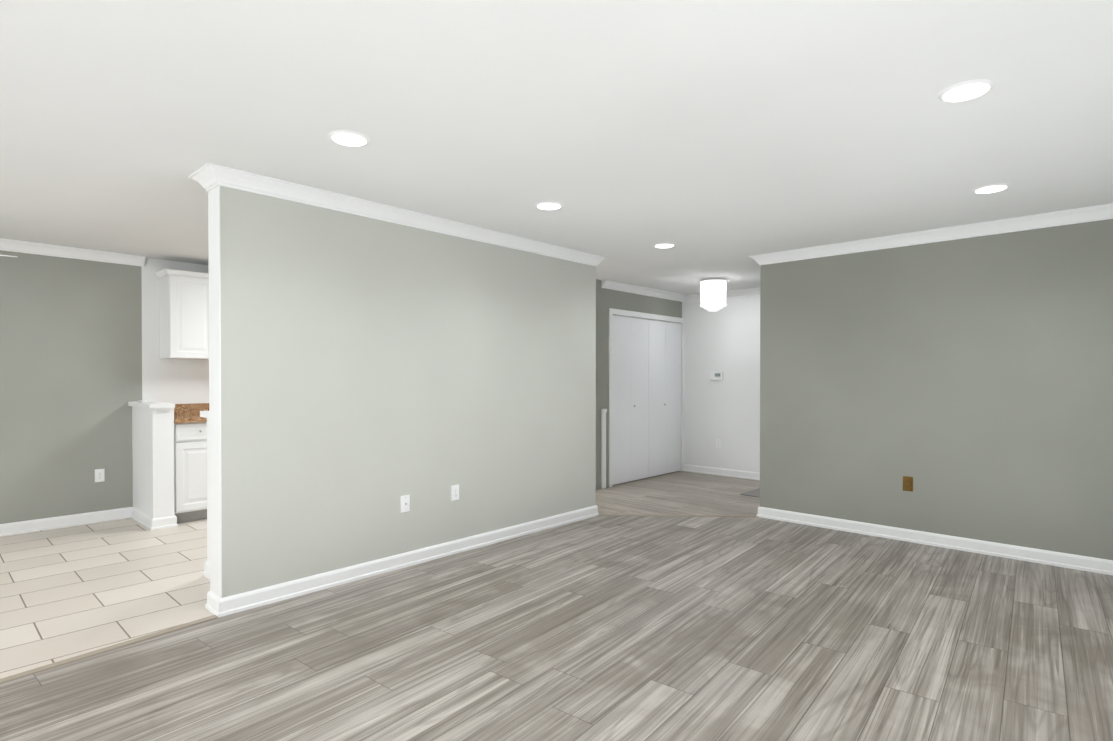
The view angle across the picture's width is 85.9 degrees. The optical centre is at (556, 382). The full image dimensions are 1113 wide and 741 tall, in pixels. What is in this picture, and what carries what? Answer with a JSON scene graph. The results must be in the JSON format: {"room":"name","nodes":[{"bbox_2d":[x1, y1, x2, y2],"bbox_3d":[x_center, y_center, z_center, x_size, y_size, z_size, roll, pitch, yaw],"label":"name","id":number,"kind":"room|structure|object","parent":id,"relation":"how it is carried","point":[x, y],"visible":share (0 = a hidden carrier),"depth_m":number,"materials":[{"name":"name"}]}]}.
{"room":"empty living room","nodes":[
{"label":"empty living room","id":0,"kind":"room"},
{"bbox_2d":[0,250,208,523],"bbox_3d":[-3.978,0.035,5.708,0.120,2.450,8.090,0,1,43],"label":"wall","id":1,"kind":"structure","parent":0,"point":[70,358],"depth_m":5.31,"materials":[{"name":"paint"}]},
{"bbox_2d":[0,238,145,266],"bbox_3d":[-5.230,-1.132,4.199,0.080,0.087,3.950,0,1,43],"label":"crown molding","id":2,"kind":"structure","parent":1,"relation":"attached to","point":[11,245],"depth_m":5.24,"materials":[{"name":"white wood"}]},
{"bbox_2d":[0,507,177,535],"bbox_3d":[-4.967,1.228,4.032,0.722,0.096,4.032,0,1,43],"label":"baseboard","id":3,"kind":"structure","parent":1,"relation":"attached to","point":[144,519],"depth_m":5.23,"materials":[{"name":"white wood"}]},
{"bbox_2d":[95,469,104,481],"bbox_3d":[-4.151,0.843,5.433,0.009,0.116,0.072,0,1,43],"label":"outlet","id":4,"kind":"object","parent":1,"relation":"attached to","point":[99,475],"visible":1,"depth_m":5.43,"materials":[{"name":"white plastic"}]},
{"bbox_2d":[156,269,208,359],"bbox_3d":[-3.446,-0.645,5.939,0.324,0.825,0.770,0,1,43],"label":"upper cabinet","id":5,"kind":"object","parent":1,"relation":"attached to","point":[184,314],"depth_m":5.66,"materials":[{"name":"white paint"}]},
{"bbox_2d":[174,403,208,414],"bbox_3d":[-2.902,0.253,6.757,0.020,0.105,2.812,0,1,43],"label":"backsplash","id":6,"kind":"structure","parent":1,"relation":"attached to","point":[195,408],"depth_m":5.94,"materials":[{"name":"brown stone"}]},
{"bbox_2d":[0,518,213,678],"bbox_3d":[-2.662,1.271,4.498,3.570,0.001,7.950,0,1,43],"label":"floor","id":7,"kind":"structure","parent":0,"point":[70,591],"depth_m":3.73,"materials":[{"name":"beige tile"}]},
{"bbox_2d":[174,423,206,522],"bbox_3d":[-3.355,0.807,5.800,0.664,0.905,0.770,0,1,43],"label":"base cabinet","id":8,"kind":"object","parent":7,"relation":"on","point":[190,461],"depth_m":5.39,"materials":[{"name":"white paint"}]},
{"bbox_2d":[174,415,206,422],"bbox_3d":[-2.657,0.328,6.530,0.689,0.040,2.812,0,1,43],"label":"countertop","id":9,"kind":"structure","parent":8,"relation":"on","point":[177,418],"depth_m":5.41,"materials":[{"name":"brown stone"}]},
{"bbox_2d":[128,401,174,518],"bbox_3d":[-3.671,0.720,5.416,0.735,1.085,0.190,0,1,43],"label":"wall","id":10,"kind":"structure","parent":0,"point":[153,453],"depth_m":5.23,"materials":[{"name":"white paint"}]},
{"bbox_2d":[200,411,209,561],"bbox_3d":[-2.047,0.733,3.807,0.665,1.090,0.200,0,1,43],"label":"wall","id":11,"kind":"structure","parent":0,"point":[204,414],"depth_m":3.94,"materials":[{"name":"white paint"}]},
{"bbox_2d":[203,561,209,579],"bbox_3d":[-2.044,1.230,3.809,0.657,0.096,0.184,0,1,43],"label":"baseboard","id":12,"kind":"structure","parent":11,"relation":"attached to","point":[206,573],"depth_m":3.93,"materials":[{"name":"white wood"}]},
{"bbox_2d":[220,186,595,597],"bbox_3d":[-0.797,0.046,4.537,0.165,2.450,3.260,0,1,43],"label":"wall","id":13,"kind":"structure","parent":0,"point":[373,371],"depth_m":4.02,"materials":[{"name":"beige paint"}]},
{"bbox_2d":[208,185,221,597],"bbox_3d":[-1.908,0.057,3.340,0.173,2.450,0.006,0,1,43],"label":"end cap","id":14,"kind":"object","parent":13,"relation":"attached to","point":[215,392],"visible":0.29,"depth_m":3.33,"materials":[{"name":"white paint"}]},
{"bbox_2d":[188,162,607,266],"bbox_3d":[-0.798,-1.135,4.525,0.325,0.087,3.424,0,1,43],"label":"crown molding","id":15,"kind":"structure","parent":13,"relation":"attached to","point":[208,176],"depth_m":3.89,"materials":[{"name":"white wood"}]},
{"bbox_2d":[205,505,598,617],"bbox_3d":[-0.799,1.223,4.546,0.213,0.096,3.310,0,1,43],"label":"baseboard","id":16,"kind":"structure","parent":13,"relation":"attached to","point":[216,605],"depth_m":3.97,"materials":[{"name":"white wood"}]},
{"bbox_2d":[400,495,409,512],"bbox_3d":[-1.045,0.840,4.143,0.018,0.116,0.072,0,1,43],"label":"outlet","id":17,"kind":"object","parent":13,"relation":"attached to","point":[405,502],"visible":1,"depth_m":4.14,"materials":[{"name":"white plastic"}]},
{"bbox_2d":[451,484,458,500],"bbox_3d":[-0.755,0.822,4.462,0.009,0.116,0.072,0,1,43],"label":"outlet","id":18,"kind":"object","parent":13,"relation":"attached to","point":[454,492],"visible":1,"depth_m":4.46,"materials":[{"name":"white plastic"}]},
{"bbox_2d":[0,471,1112,740],"bbox_3d":[0.210,1.283,3.198,6.250,0.001,9.950,0,1,43],"label":"floor","id":19,"kind":"structure","parent":0,"point":[638,628],"depth_m":2.87,"materials":[{"name":"grey wood"}]},
{"bbox_2d":[0,514,757,683],"bbox_3d":[-1.189,1.280,3.151,1.205,0.006,7.881,0,1,43],"label":"transition strip","id":20,"kind":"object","parent":19,"relation":"on","point":[79,657],"depth_m":2.94,"materials":[{"name":"grey wood"}]},
{"bbox_2d":[740,488,759,497],"bbox_3d":[2.596,1.246,6.570,0.940,0.012,0.600,0,1,43],"label":"doormat","id":21,"kind":"object","parent":19,"relation":"on","point":[754,493],"visible":0.23,"depth_m":6.69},
{"bbox_2d":[0,0,1112,294],"bbox_3d":[-0.414,-1.232,3.788,8.300,0.120,10.400,0,1,43],"label":"ceiling","id":22,"kind":"structure","parent":0,"point":[718,138],"depth_m":2.61,"materials":[{"name":"white paint"}]},
{"bbox_2d":[328,130,369,145],"bbox_3d":[-0.987,-1.160,2.848,0.190,0.008,0.190,0,1,43],"label":"recessed light","id":23,"kind":"object","parent":22,"relation":"in","point":[347,138],"visible":0.98,"depth_m":2.83,"materials":[{"name":"white plastic"}]},
{"bbox_2d":[535,201,562,209],"bbox_3d":[-0.050,-1.170,3.956,0.190,0.008,0.190,0,1,43],"label":"recessed light","id":24,"kind":"object","parent":22,"relation":"in","point":[548,205],"visible":0.96,"depth_m":3.93,"materials":[{"name":"white plastic"}]},
{"bbox_2d":[653,243,675,247],"bbox_3d":[0.929,-1.181,5.148,0.190,0.008,0.190,0,1,43],"label":"recessed light","id":25,"kind":"object","parent":22,"relation":"in","point":[663,245],"visible":1,"depth_m":5.13,"materials":[{"name":"white plastic"}]},
{"bbox_2d":[700,277,726,310],"bbox_3d":[1.817,-1.018,6.931,0.300,0.366,0.300,0,1,43],"label":"ceiling light","id":26,"kind":"object","parent":22,"relation":"hanging from","point":[713,283],"visible":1,"depth_m":6.86,"materials":[{"name":"white glass"}]},
{"bbox_2d":[937,79,994,101],"bbox_3d":[1.625,-1.155,2.374,0.190,0.008,0.190,0,1,43],"label":"recessed light","id":27,"kind":"object","parent":22,"relation":"in","point":[965,90],"visible":0.98,"depth_m":2.36,"materials":[{"name":"white plastic"}]},
{"bbox_2d":[972,183,1010,193],"bbox_3d":[2.615,-1.167,3.598,0.190,0.008,0.190,0,1,43],"label":"recessed light","id":28,"kind":"object","parent":22,"relation":"in","point":[992,188],"visible":0.92,"depth_m":3.58,"materials":[{"name":"white plastic"}]},
{"bbox_2d":[596,279,681,489],"bbox_3d":[1.068,0.017,7.676,0.100,2.450,1.900,0,1,43],"label":"wall","id":29,"kind":"structure","parent":0,"point":[603,300],"depth_m":7.09,"materials":[{"name":"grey paint"}]},
{"bbox_2d":[601,409,606,488],"bbox_3d":[0.561,0.778,7.042,0.030,0.940,0.070,0,1,43],"label":"trim","id":30,"kind":"structure","parent":29,"relation":"attached to","point":[603,448],"depth_m":7.03,"materials":[{"name":"white wood"}]},
{"bbox_2d":[601,280,685,301],"bbox_3d":[1.148,-1.163,7.619,0.080,0.087,1.740,0,1,43],"label":"crown molding","id":31,"kind":"structure","parent":29,"relation":"attached to","point":[626,287],"depth_m":7.54,"materials":[{"name":"white wood"}]},
{"bbox_2d":[609,308,684,486],"bbox_3d":[1.208,0.174,7.745,0.014,2.135,1.710,0,1,43],"label":"trim","id":32,"kind":"structure","parent":29,"relation":"attached to","point":[612,311],"depth_m":7.28,"materials":[{"name":"white wood"}]},
{"bbox_2d":[613,314,680,484],"bbox_3d":[1.193,0.202,7.767,0.083,2.056,1.592,0,1,43],"label":"bifold closet door","id":33,"kind":"structure","parent":29,"relation":"in","point":[646,398],"depth_m":7.71,"materials":[{"name":"white wood"}]},
{"bbox_2d":[680,302,683,470],"bbox_3d":[1.731,0.011,8.391,0.100,2.450,0.050,0,1,43],"label":"wall","id":34,"kind":"structure","parent":0,"point":[681,382],"depth_m":8.35,"materials":[{"name":"white paint"}]},
{"bbox_2d":[684,295,759,472],"bbox_3d":[3.149,0.022,7.192,5.310,2.450,0.120,0,1,43],"label":"wall","id":35,"kind":"structure","parent":0,"point":[726,341],"depth_m":7.96,"materials":[{"name":"white paint"}]},
{"bbox_2d":[711,371,722,379],"bbox_3d":[2.148,-0.096,8.016,0.165,0.115,0.030,0,1,43],"label":"thermostat","id":36,"kind":"object","parent":35,"relation":"attached to","point":[716,375],"visible":0.98,"depth_m":8.00,"materials":[{"name":"white plastic"}]},
{"bbox_2d":[684,464,759,479],"bbox_3d":[3.394,1.202,6.879,4.410,0.096,0.022,0,1,43],"label":"baseboard","id":37,"kind":"structure","parent":35,"relation":"attached to","point":[724,472],"depth_m":7.97,"materials":[{"name":"white wood"}]},
{"bbox_2d":[686,287,759,301],"bbox_3d":[3.374,-1.155,6.836,4.410,0.087,0.080,0,1,43],"label":"crown molding","id":38,"kind":"structure","parent":35,"relation":"attached to","point":[749,291],"depth_m":7.80,"materials":[{"name":"white wood"}]},
{"bbox_2d":[760,219,1112,559],"bbox_3d":[2.921,0.044,4.763,2.640,2.450,0.120,0,1,43],"label":"wall","id":39,"kind":"structure","parent":0,"point":[966,384],"depth_m":4.58,"materials":[{"name":"paint"}]},
{"bbox_2d":[903,476,912,491],"bbox_3d":[2.811,0.809,4.784,0.072,0.116,0.009,0,1,43],"label":"outlet","id":40,"kind":"object","parent":39,"relation":"attached to","point":[907,483],"visible":1,"depth_m":4.78,"materials":[{"name":"gold metal"}]},
{"bbox_3d":[2.017,0.073,1.513,0.908,2.450,10.483,0,1,43],"label":"wall","id":41,"kind":"structure","parent":0,"visible":0},
{"bbox_2d":[749,203,1112,265],"bbox_3d":[2.779,-1.137,4.761,2.580,0.087,0.100,0,1,43],"label":"crown molding","id":42,"kind":"structure","parent":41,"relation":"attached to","point":[1064,217],"depth_m":4.52,"materials":[{"name":"white wood"}]},
{"bbox_2d":[756,506,1112,575],"bbox_3d":[2.843,1.221,4.766,2.580,0.096,0.046,0,1,43],"label":"baseboard","id":43,"kind":"structure","parent":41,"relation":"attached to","point":[1077,562],"depth_m":4.56,"materials":[{"name":"white wood"}]}
]}

